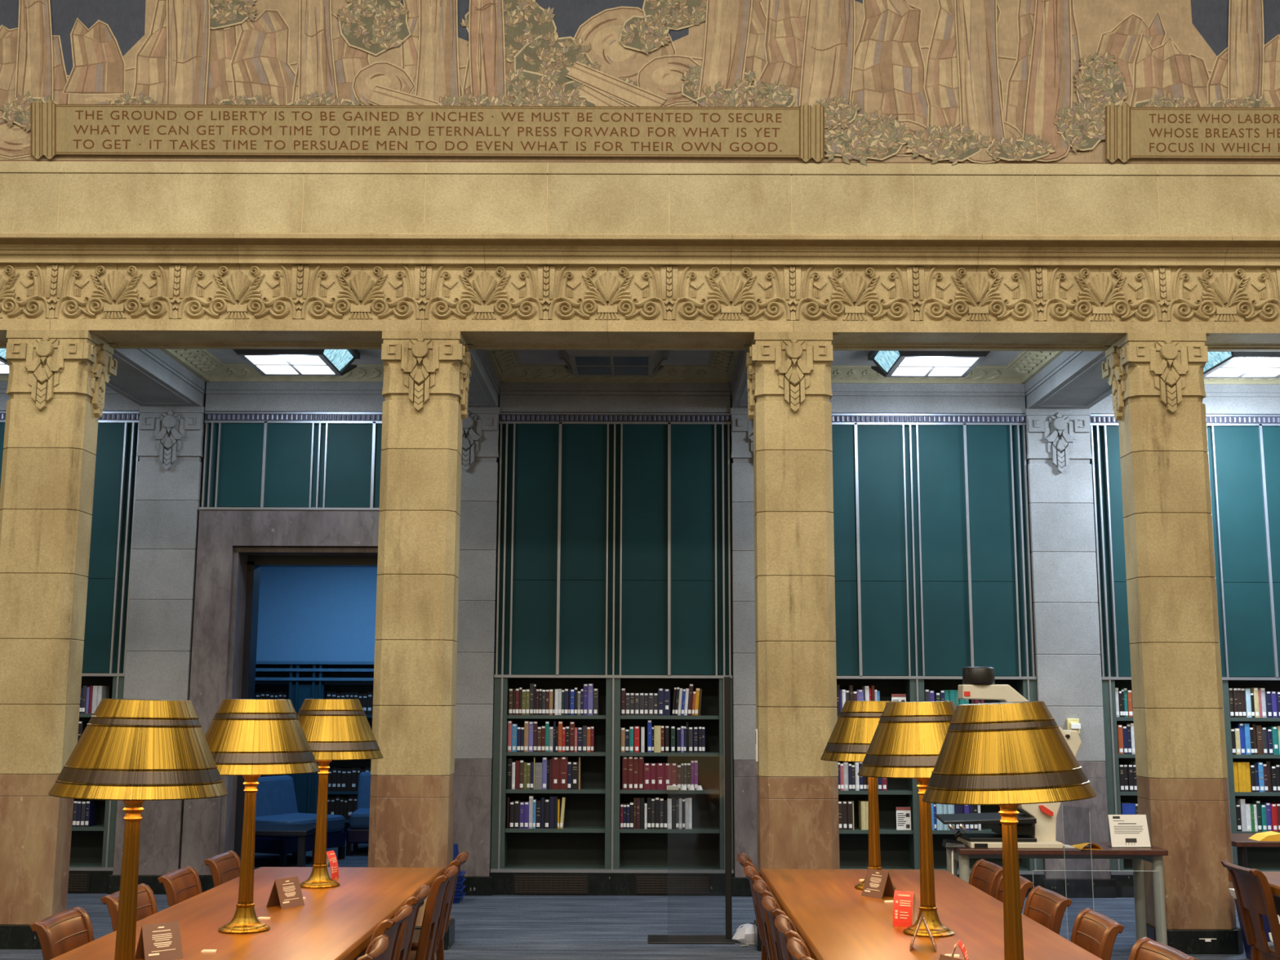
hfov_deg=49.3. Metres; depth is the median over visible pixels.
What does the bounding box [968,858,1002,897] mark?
chair
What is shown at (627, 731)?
book
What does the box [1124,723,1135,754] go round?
book
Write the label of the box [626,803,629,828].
book
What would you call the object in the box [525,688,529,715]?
book
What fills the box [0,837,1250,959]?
floor
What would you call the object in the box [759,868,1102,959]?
table
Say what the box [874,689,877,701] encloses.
book
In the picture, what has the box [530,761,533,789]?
book
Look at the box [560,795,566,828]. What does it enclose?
book
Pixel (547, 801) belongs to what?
book
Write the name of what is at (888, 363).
lantern
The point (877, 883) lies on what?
sign
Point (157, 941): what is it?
sign
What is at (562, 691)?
book
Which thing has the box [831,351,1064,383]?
trim
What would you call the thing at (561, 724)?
book
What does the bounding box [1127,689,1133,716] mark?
book
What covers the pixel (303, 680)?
bookcase
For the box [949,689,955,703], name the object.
book
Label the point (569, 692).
book
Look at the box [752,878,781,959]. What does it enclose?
chair
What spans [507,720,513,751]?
book
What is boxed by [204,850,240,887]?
chair
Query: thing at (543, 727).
book
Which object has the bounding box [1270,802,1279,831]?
book
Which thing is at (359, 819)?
seat cushion
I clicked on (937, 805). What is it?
book
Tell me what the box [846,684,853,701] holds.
book
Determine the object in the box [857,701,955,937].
table lamp
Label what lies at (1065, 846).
loose papers
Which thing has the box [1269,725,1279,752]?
book
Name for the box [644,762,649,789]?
book
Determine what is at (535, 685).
book
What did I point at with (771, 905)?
chair
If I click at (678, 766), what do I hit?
book
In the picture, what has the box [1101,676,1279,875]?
bookcase
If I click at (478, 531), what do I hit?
pilaster
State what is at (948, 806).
book
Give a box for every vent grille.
[67,872,90,892]
[512,874,588,893]
[635,874,711,894]
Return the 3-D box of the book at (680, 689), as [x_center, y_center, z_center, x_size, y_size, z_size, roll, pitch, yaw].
[0.339,1.879,11.815,0.043,0.226,0.182,0,-9,0]
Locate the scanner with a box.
[935,666,1081,848]
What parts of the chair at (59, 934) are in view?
crest rail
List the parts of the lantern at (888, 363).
pane, pane, pane, pane, pane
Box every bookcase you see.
[69,673,124,871]
[254,661,373,837]
[490,674,733,873]
[836,675,1044,874]
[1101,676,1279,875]
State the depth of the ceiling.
11.69 m
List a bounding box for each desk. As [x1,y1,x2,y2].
[946,841,1168,945]
[1231,833,1279,867]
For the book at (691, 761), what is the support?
on the bookcase at (591, 839)
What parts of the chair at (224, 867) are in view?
crest rail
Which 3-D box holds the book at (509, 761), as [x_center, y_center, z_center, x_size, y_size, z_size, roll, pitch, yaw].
[-1.089,2.465,11.718,0.041,0.250,0.155,0,-9,0]
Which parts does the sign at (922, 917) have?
panel, panel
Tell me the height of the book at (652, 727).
0.210 m
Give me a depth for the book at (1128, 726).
11.68 m
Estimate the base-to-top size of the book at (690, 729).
0.210 m
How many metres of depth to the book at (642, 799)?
11.59 m
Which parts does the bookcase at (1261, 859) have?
metal rail, metal rail, shelf, shelf, shelf, metal rail, metal rail, shelf, shelf, shelf, shelf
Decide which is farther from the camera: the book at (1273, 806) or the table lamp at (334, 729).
the book at (1273, 806)
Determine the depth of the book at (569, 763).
11.64 m
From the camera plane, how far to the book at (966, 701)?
11.72 m
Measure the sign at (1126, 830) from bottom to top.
0.198 m
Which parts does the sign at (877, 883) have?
panel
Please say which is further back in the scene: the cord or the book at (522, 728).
the book at (522, 728)
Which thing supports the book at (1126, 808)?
on the bookcase at (1261, 859)
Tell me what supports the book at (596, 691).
on the bookcase at (591, 839)
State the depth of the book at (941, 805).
11.58 m
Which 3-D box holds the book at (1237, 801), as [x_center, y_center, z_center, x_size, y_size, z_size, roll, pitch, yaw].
[5.008,2.792,11.643,0.039,0.260,0.158,0,-9,0]
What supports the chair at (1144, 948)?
on the floor
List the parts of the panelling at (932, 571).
panel, metal rail, panel, metal rail, metal rail, metal rail, metal rail, metal rail, panel, metal rail, panel, metal rail, metal rail, metal rail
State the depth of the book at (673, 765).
11.64 m
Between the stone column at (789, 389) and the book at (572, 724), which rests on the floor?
the stone column at (789, 389)
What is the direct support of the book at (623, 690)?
on the bookcase at (591, 839)
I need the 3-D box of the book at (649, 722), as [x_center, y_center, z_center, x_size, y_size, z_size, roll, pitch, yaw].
[0.081,2.159,11.762,0.035,0.266,0.173,0,-9,0]
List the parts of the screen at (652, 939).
plate, post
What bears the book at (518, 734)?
on the bookcase at (591, 839)
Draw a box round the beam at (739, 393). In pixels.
[730,350,748,408]
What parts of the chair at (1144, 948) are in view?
crest rail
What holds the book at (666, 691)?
on the bookcase at (591, 839)
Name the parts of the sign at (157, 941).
panel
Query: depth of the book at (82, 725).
11.71 m
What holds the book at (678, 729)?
on the bookcase at (591, 839)
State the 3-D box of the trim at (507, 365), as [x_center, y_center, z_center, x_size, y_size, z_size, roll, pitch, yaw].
[-0.218,-1.062,11.101,2.030,0.121,2.114,0,-9,0]
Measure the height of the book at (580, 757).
0.266 m
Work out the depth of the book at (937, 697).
11.72 m
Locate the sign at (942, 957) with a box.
[938,954,962,959]
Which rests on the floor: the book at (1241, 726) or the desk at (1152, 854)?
the desk at (1152, 854)
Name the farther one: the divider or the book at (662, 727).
the book at (662, 727)
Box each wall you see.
[0,173,1279,235]
[256,566,377,661]
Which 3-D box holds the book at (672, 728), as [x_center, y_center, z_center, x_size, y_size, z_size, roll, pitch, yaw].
[0.277,2.185,11.763,0.035,0.216,0.185,0,-9,0]
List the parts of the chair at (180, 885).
crest rail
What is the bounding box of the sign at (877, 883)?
[861,868,894,898]
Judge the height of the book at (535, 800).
0.234 m
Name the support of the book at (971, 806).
on the bookcase at (899, 849)
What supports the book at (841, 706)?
on the bookcase at (899, 849)
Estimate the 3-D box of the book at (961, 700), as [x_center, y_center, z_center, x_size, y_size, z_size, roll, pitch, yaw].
[2.706,1.886,11.788,0.037,0.220,0.157,0,-9,0]
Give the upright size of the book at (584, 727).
0.218 m
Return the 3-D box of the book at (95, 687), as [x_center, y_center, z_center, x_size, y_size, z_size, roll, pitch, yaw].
[-4.592,1.862,11.829,0.037,0.230,0.182,0,-9,0]
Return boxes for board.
[453,844,461,875]
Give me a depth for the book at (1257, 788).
11.62 m
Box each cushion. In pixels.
[255,775,297,817]
[255,813,344,837]
[349,808,369,828]
[356,771,371,809]
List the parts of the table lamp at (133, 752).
lamp shade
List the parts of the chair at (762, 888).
crest rail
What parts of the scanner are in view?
control panel, plate, arm, red lever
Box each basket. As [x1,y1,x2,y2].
[452,892,466,903]
[453,884,466,896]
[455,878,466,888]
[457,871,466,881]
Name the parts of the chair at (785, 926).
crest rail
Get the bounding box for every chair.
[30,906,94,959]
[101,883,157,931]
[157,865,202,906]
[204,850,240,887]
[356,934,389,959]
[369,904,413,959]
[395,884,431,959]
[408,865,458,959]
[410,851,468,959]
[737,852,769,959]
[743,865,775,959]
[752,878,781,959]
[761,895,791,959]
[774,913,805,959]
[786,936,814,959]
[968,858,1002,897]
[993,873,1034,913]
[1023,885,1072,934]
[1070,907,1124,959]
[1128,937,1198,959]
[1221,859,1279,959]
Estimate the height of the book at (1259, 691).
0.230 m
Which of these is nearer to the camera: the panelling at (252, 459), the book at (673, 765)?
the book at (673, 765)
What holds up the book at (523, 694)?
on the bookcase at (591, 839)
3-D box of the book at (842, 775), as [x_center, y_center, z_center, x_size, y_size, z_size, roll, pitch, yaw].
[1.685,2.487,11.700,0.029,0.220,0.156,0,-9,0]
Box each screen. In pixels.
[648,676,734,944]
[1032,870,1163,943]
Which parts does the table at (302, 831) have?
leg, leg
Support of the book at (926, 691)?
on the bookcase at (899, 849)
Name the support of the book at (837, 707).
on the bookcase at (899, 849)
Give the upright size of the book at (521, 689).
0.230 m
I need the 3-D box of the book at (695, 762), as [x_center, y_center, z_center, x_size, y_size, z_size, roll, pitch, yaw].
[0.468,2.474,11.713,0.029,0.242,0.176,0,-9,0]
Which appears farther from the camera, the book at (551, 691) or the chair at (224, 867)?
the book at (551, 691)
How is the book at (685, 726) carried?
on the bookcase at (591, 839)
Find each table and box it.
[50,866,445,959]
[255,823,315,866]
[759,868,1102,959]
[1227,871,1279,915]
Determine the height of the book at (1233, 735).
0.210 m
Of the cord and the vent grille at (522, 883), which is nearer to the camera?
the cord
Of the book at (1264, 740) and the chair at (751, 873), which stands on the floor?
the chair at (751, 873)
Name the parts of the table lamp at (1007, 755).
lamp shade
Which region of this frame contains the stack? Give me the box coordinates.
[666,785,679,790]
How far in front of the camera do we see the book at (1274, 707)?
11.71 m
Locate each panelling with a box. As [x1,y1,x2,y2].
[0,410,139,673]
[201,411,382,507]
[494,412,732,675]
[831,413,1035,676]
[1089,413,1279,678]
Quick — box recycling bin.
[1228,888,1279,959]
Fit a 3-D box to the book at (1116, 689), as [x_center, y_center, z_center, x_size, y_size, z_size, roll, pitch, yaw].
[4.010,1.881,11.797,0.031,0.242,0.169,0,-9,0]
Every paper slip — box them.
[200,949,217,952]
[257,916,271,919]
[944,954,959,956]
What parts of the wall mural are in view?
inscription panel, inscription panel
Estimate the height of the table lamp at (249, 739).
0.831 m
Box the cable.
[951,847,953,874]
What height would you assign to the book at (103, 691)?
0.230 m
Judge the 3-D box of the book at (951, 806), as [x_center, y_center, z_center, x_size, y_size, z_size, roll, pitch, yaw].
[2.586,2.805,11.665,0.019,0.224,0.185,0,-9,0]
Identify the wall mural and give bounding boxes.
[0,0,1279,165]
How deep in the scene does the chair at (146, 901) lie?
5.68 m
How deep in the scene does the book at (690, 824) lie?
11.59 m
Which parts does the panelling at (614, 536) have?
metal rail, metal rail, metal rail, panel, metal rail, panel, metal rail, metal rail, metal rail, metal rail, metal rail, panel, metal rail, panel, metal rail, metal rail, metal rail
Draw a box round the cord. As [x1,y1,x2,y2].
[740,942,755,946]
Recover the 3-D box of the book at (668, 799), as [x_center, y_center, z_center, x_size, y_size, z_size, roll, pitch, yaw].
[0.245,2.786,11.669,0.035,0.246,0.179,0,-9,0]
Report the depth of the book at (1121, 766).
11.62 m
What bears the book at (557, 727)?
on the bookcase at (591, 839)
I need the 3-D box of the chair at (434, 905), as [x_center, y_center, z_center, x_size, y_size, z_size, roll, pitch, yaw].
[-1.095,2.166,6.213,0.536,0.833,0.436,0,-9,0]
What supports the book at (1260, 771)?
on the bookcase at (1261, 859)
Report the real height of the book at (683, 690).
0.221 m
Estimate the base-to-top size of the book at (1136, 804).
0.220 m
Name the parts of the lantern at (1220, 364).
pane, pane, pane, pane, pane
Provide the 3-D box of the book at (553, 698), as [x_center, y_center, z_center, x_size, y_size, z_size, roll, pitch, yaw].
[-0.724,1.882,11.813,0.015,0.212,0.173,0,-9,0]
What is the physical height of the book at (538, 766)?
0.218 m
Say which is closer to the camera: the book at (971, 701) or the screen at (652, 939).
the screen at (652, 939)
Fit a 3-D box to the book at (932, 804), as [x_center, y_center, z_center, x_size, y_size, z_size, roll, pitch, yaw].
[2.417,2.804,11.651,0.043,0.220,0.164,0,-9,0]
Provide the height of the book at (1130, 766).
0.220 m
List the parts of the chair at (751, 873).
crest rail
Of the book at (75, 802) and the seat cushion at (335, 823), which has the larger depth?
the seat cushion at (335, 823)
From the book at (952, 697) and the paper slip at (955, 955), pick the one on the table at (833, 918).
the paper slip at (955, 955)
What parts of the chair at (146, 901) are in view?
crest rail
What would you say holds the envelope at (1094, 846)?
on the desk at (1152, 854)
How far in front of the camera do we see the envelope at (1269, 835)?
9.47 m
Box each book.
[71,799,85,826]
[75,800,87,826]
[77,720,88,742]
[79,688,83,713]
[80,800,89,826]
[81,685,89,713]
[84,686,89,713]
[84,800,97,826]
[88,685,93,713]
[91,685,97,713]
[96,685,110,708]
[506,757,514,789]
[506,795,511,828]
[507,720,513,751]
[508,688,512,715]
[509,800,514,828]
[511,723,519,751]
[511,761,515,789]
[512,688,515,715]
[513,799,521,828]
[515,688,519,715]
[515,760,519,789]
[516,726,521,751]
[519,687,524,715]
[519,800,525,828]
[520,726,524,751]
[520,759,524,789]
[521,689,525,715]
[523,761,528,789]
[524,720,530,751]
[524,800,528,828]
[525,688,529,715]
[526,761,530,789]
[528,721,533,751]
[528,795,534,828]
[529,683,533,715]
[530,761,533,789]
[533,684,537,715]
[533,720,538,751]
[533,756,536,789]
[533,798,537,828]
[534,762,542,789]
[535,688,539,715]
[535,800,541,828]
[537,726,541,751]
[538,688,543,715]
[540,795,546,828]
[541,725,545,751]
[542,689,546,715]
[542,756,548,789]
[544,798,550,828]
[545,688,549,715]
[545,720,550,751]
[546,759,549,789]
[548,726,553,751]
[549,688,554,715]
[549,758,551,789]
[549,795,555,828]
[551,755,559,789]
[552,689,555,715]
[553,720,556,751]
[554,688,558,715]
[554,795,559,828]
[555,725,558,751]
[557,798,560,828]
[558,688,562,715]
[558,720,564,751]
[559,755,568,789]
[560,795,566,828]
[561,689,564,715]
[562,726,565,751]
[564,688,568,715]
[564,725,569,751]
[567,760,572,789]
[568,688,570,715]
[568,721,575,751]
[569,688,574,715]
[571,760,578,789]
[573,687,578,715]
[574,727,577,751]
[577,691,581,715]
[577,726,582,751]
[578,755,581,789]
[580,688,583,715]
[582,684,588,715]
[582,724,587,751]
[586,726,591,751]
[587,683,593,715]
[591,725,594,751]
[592,688,599,715]
[620,803,623,828]
[621,688,626,715]
[621,727,625,752]
[622,755,628,789]
[622,803,626,828]
[625,693,630,715]
[625,728,629,752]
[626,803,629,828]
[627,755,633,789]
[629,726,633,752]
[629,801,633,828]
[630,693,635,715]
[633,755,638,789]
[633,796,636,828]
[634,725,639,752]
[635,693,639,715]
[635,797,639,828]
[638,755,644,789]
[639,693,644,715]
[640,726,644,752]
[640,797,644,828]
[644,693,648,715]
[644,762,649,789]
[644,802,646,829]
[646,796,651,828]
[647,720,651,752]
[648,693,653,715]
[649,762,656,789]
[651,726,653,752]
[651,797,654,828]
[653,693,657,715]
[653,724,660,752]
[654,795,659,829]
[656,762,663,790]
[657,688,663,715]
[659,796,663,829]
[660,724,664,752]
[663,688,670,715]
[663,762,671,790]
[663,800,666,829]
[664,724,669,752]
[666,797,671,829]
[670,725,675,752]
[671,687,676,715]
[671,762,676,785]
[671,795,675,829]
[674,686,679,715]
[675,798,679,829]
[676,727,680,752]
[676,764,680,790]
[677,688,682,715]
[678,797,682,829]
[680,688,685,715]
[680,725,684,752]
[680,762,684,786]
[681,797,684,829]
[683,762,686,788]
[684,688,688,715]
[684,725,685,752]
[684,796,688,829]
[685,721,688,752]
[686,762,690,790]
[687,684,693,715]
[687,796,692,829]
[688,726,693,752]
[690,760,693,786]
[691,691,695,715]
[693,688,700,715]
[693,726,697,752]
[693,759,697,790]
[697,688,702,715]
[697,726,702,752]
[701,726,705,752]
[835,684,839,715]
[837,761,840,790]
[838,800,842,829]
[840,689,842,712]
[840,761,848,790]
[840,762,844,790]
[840,800,847,829]
[841,689,845,707]
[845,690,849,701]
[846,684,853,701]
[847,800,853,829]
[848,762,852,790]
[850,800,853,829]
[851,764,855,790]
[852,761,859,790]
[853,689,864,701]
[853,691,857,701]
[857,800,865,830]
[858,762,863,790]
[862,685,869,701]
[862,776,866,790]
[864,800,868,830]
[868,685,875,701]
[869,688,871,701]
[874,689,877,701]
[876,690,879,701]
[877,777,881,791]
[881,777,887,790]
[924,688,928,701]
[928,690,934,701]
[930,803,933,830]
[933,803,936,830]
[934,693,940,701]
[934,803,939,830]
[936,690,944,701]
[938,804,941,830]
[939,689,949,701]
[940,804,943,830]
[942,804,946,830]
[945,804,947,830]
[946,804,950,830]
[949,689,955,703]
[950,804,952,813]
[951,804,955,827]
[954,689,959,706]
[954,804,959,830]
[959,698,964,704]
[959,804,964,825]
[964,699,968,704]
[964,804,969,830]
[968,699,974,703]
[968,804,973,830]
[973,804,977,830]
[977,804,981,830]
[1115,688,1119,716]
[1116,724,1124,754]
[1118,688,1124,716]
[1118,688,1128,716]
[1118,690,1122,716]
[1119,764,1124,791]
[1120,724,1131,754]
[1120,763,1128,791]
[1120,801,1135,814]
[1122,725,1128,754]
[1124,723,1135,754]
[1124,763,1133,791]
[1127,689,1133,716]
[1128,763,1137,791]
[1133,802,1137,814]
[1228,688,1234,717]
[1231,723,1245,754]
[1231,728,1235,754]
[1231,728,1240,754]
[1232,688,1239,717]
[1232,761,1239,791]
[1235,761,1243,791]
[1235,797,1247,831]
[1235,804,1241,831]
[1236,688,1242,717]
[1239,761,1247,791]
[1240,688,1246,717]
[1243,761,1251,791]
[1244,688,1252,717]
[1244,723,1251,754]
[1244,803,1251,831]
[1248,724,1257,754]
[1248,761,1264,791]
[1248,799,1262,831]
[1248,803,1257,831]
[1249,688,1259,717]
[1249,727,1254,754]
[1249,763,1259,791]
[1249,764,1256,791]
[1249,804,1255,831]
[1250,693,1254,717]
[1255,724,1263,754]
[1257,688,1266,717]
[1257,689,1262,717]
[1257,760,1271,791]
[1260,801,1272,831]
[1260,804,1266,831]
[1261,727,1268,754]
[1262,763,1268,791]
[1263,726,1279,754]
[1265,691,1272,717]
[1266,728,1273,754]
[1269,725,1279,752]
[1270,764,1279,791]
[1270,765,1277,791]
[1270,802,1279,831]
[1270,803,1278,831]
[1271,691,1277,717]
[1275,691,1279,717]
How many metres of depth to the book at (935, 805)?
11.58 m
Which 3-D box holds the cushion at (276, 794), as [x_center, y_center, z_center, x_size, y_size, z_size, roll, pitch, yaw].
[-3.785,3.201,14.012,0.232,0.420,0.840,-5,-10,28]
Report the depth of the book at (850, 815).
11.58 m
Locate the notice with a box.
[755,728,758,761]
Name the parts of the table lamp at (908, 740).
lamp shade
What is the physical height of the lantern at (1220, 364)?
0.221 m
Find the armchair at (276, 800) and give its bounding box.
[254,775,345,866]
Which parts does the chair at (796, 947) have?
crest rail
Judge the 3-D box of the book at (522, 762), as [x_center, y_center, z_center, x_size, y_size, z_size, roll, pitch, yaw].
[-0.987,2.470,11.706,0.029,0.238,0.158,0,-9,0]
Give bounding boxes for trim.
[0,161,1279,176]
[0,231,1279,267]
[0,263,1279,321]
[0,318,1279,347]
[0,374,8,381]
[0,381,1279,413]
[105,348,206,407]
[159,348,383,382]
[484,349,739,382]
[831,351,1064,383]
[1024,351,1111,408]
[1204,377,1279,384]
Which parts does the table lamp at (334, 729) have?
lamp shade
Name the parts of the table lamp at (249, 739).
lamp shade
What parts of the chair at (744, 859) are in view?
crest rail, leg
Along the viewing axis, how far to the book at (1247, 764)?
11.62 m
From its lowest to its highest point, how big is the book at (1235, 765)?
0.242 m
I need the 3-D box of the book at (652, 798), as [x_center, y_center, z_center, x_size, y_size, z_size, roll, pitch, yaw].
[0.108,2.787,11.675,0.029,0.246,0.178,0,-9,0]
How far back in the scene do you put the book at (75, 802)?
11.60 m
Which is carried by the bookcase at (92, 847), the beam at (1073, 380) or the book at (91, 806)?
the book at (91, 806)
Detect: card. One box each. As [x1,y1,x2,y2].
[326,850,338,879]
[891,693,906,702]
[893,890,917,927]
[895,807,911,830]
[951,939,968,959]
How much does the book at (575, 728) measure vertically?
0.202 m
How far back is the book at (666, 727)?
11.69 m
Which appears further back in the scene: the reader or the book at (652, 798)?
the book at (652, 798)
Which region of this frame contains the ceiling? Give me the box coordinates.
[207,349,1021,365]
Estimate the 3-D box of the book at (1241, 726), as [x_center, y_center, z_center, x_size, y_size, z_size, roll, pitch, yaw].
[5.041,2.179,11.749,0.041,0.256,0.172,0,-9,0]
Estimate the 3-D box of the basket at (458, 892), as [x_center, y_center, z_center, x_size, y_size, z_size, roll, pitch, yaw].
[-1.554,3.265,11.083,0.310,0.054,0.250,0,-9,0]
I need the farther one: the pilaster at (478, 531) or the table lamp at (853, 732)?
the pilaster at (478, 531)
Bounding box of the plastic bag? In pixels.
[732,922,754,943]
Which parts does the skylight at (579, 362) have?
pane, pane, pane, pane, pane, pane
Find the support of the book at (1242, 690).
on the bookcase at (1261, 859)
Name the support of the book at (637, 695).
on the bookcase at (591, 839)
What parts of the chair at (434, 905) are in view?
seat, crest rail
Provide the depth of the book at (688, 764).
11.63 m
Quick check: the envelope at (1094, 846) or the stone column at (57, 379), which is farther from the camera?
the stone column at (57, 379)
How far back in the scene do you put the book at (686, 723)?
11.69 m
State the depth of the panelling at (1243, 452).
11.90 m
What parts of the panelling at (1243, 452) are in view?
metal rail, metal rail, metal rail, panel, metal rail, metal rail, metal rail, metal rail, panel, metal rail, panel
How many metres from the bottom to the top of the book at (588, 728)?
0.208 m
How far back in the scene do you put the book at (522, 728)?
11.68 m
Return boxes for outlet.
[1199,938,1216,942]
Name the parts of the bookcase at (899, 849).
shelf, shelf, metal rail, metal rail, shelf, metal rail, metal rail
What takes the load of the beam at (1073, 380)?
attached to the ceiling
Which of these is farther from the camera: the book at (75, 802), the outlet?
the book at (75, 802)
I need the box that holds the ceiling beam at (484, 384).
[467,349,499,407]
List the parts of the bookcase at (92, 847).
shelf, shelf, metal rail, metal rail, metal rail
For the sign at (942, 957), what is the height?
0.112 m
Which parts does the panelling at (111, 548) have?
panel, metal rail, metal rail, panel, metal rail, metal rail, metal rail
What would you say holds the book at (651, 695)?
on the bookcase at (591, 839)
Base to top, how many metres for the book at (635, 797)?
0.250 m
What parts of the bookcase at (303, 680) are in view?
moulding, moulding, moulding, shelf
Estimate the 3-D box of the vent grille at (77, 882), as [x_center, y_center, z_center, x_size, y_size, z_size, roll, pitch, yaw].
[-4.830,3.304,11.457,0.620,0.156,0.013,0,-9,0]
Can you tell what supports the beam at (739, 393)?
attached to the ceiling
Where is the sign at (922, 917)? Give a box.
[909,912,937,951]
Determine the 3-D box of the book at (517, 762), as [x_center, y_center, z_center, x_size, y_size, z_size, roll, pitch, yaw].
[-1.022,2.474,11.718,0.039,0.234,0.161,0,-9,0]
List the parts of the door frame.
frame, metal rail, frame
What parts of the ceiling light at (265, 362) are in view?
pane, pane, pane, pane, pane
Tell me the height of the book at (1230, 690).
0.244 m
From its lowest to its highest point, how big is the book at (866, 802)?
0.230 m
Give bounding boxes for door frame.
[180,506,379,892]
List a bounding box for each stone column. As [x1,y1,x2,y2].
[0,329,117,949]
[368,330,472,950]
[745,331,839,951]
[1102,333,1244,954]
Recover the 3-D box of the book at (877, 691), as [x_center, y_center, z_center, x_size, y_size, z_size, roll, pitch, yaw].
[2.007,1.893,11.813,0.021,0.210,0.184,0,-9,0]
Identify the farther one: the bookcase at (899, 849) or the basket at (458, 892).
the bookcase at (899, 849)
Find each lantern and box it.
[0,348,8,374]
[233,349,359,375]
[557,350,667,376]
[867,351,990,377]
[1203,351,1279,378]
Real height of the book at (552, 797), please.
0.258 m
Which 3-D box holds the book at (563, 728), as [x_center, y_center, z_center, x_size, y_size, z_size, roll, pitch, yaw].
[-0.637,2.186,11.758,0.023,0.206,0.176,0,-9,0]
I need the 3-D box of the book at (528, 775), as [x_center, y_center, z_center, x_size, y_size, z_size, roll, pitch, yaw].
[-0.929,2.485,11.730,0.029,0.216,0.188,0,-9,0]
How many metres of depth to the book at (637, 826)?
11.58 m
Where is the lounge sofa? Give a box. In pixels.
[346,771,371,855]
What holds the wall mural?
attached to the wall
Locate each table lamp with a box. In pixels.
[48,698,227,959]
[204,698,319,933]
[297,698,383,888]
[820,701,899,889]
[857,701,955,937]
[921,701,1097,959]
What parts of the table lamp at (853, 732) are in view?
lamp shade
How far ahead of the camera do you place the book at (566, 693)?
11.73 m
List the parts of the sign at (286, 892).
panel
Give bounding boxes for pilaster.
[106,406,205,894]
[452,407,499,895]
[729,408,757,896]
[1024,408,1115,897]
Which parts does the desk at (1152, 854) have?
leg, leg, leg, leg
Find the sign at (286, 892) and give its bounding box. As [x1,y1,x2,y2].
[266,875,304,909]
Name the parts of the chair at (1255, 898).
crest rail, leg, seat, seat rail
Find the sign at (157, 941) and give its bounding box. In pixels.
[134,920,182,959]
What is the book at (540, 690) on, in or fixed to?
on the bookcase at (591, 839)
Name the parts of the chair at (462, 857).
seat, seat rail, leg, leg, crest rail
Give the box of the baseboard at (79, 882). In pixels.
[67,871,1134,897]
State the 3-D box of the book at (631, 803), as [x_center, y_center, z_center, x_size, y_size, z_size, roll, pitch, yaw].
[-0.070,2.800,11.657,0.033,0.214,0.158,0,-9,0]
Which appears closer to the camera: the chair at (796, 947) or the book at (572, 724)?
the chair at (796, 947)
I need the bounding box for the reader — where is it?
[942,830,965,847]
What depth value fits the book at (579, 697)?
11.73 m
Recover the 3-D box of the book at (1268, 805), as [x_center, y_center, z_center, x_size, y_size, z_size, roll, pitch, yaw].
[5.218,2.810,11.659,0.043,0.230,0.189,0,-9,0]
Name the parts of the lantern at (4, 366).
pane, pane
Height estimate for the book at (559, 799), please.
0.236 m
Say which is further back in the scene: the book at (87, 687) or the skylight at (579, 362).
the book at (87, 687)
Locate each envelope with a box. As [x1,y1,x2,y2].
[1071,843,1102,849]
[1248,831,1279,840]
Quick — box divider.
[1062,804,1093,940]
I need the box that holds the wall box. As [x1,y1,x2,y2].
[1066,718,1080,733]
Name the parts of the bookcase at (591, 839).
metal rail, shelf, shelf, shelf, shelf, metal rail, metal rail, metal rail, shelf, shelf, shelf, shelf, metal rail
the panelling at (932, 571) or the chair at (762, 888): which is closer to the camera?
the chair at (762, 888)
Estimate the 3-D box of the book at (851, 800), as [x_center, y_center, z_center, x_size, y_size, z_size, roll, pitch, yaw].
[1.772,2.800,11.668,0.009,0.230,0.179,0,-9,0]
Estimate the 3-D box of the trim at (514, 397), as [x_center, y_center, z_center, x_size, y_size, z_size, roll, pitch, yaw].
[-0.215,-0.761,12.349,12.200,0.520,0.516,0,-9,0]
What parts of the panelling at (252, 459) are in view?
metal rail, metal rail, metal rail, panel, metal rail, panel, metal rail, metal rail, metal rail, metal rail, metal rail, panel, metal rail, panel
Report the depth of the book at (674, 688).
11.74 m
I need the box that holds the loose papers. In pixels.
[1062,844,1075,848]
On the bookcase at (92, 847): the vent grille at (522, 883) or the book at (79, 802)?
the book at (79, 802)
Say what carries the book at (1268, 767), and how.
on the bookcase at (1261, 859)
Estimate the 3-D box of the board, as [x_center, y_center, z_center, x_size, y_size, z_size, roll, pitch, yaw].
[-1.455,3.041,11.118,0.065,0.270,0.024,0,-9,0]
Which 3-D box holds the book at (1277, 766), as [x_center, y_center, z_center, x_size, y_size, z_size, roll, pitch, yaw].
[5.321,2.498,11.697,0.039,0.224,0.170,0,-9,0]
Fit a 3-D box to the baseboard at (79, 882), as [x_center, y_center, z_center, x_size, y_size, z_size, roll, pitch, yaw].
[-0.230,3.343,11.598,12.200,0.178,0.331,0,-9,0]
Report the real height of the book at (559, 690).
0.217 m
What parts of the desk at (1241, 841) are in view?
leg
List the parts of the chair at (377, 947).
crest rail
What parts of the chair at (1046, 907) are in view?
crest rail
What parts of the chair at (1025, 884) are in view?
crest rail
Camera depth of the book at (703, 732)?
11.68 m
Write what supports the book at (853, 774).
on the bookcase at (899, 849)
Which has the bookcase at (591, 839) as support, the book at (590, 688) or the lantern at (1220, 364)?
the book at (590, 688)
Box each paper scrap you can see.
[680,785,686,790]
[688,785,694,790]
[696,785,702,790]
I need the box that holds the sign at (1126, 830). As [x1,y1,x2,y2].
[1107,814,1151,846]

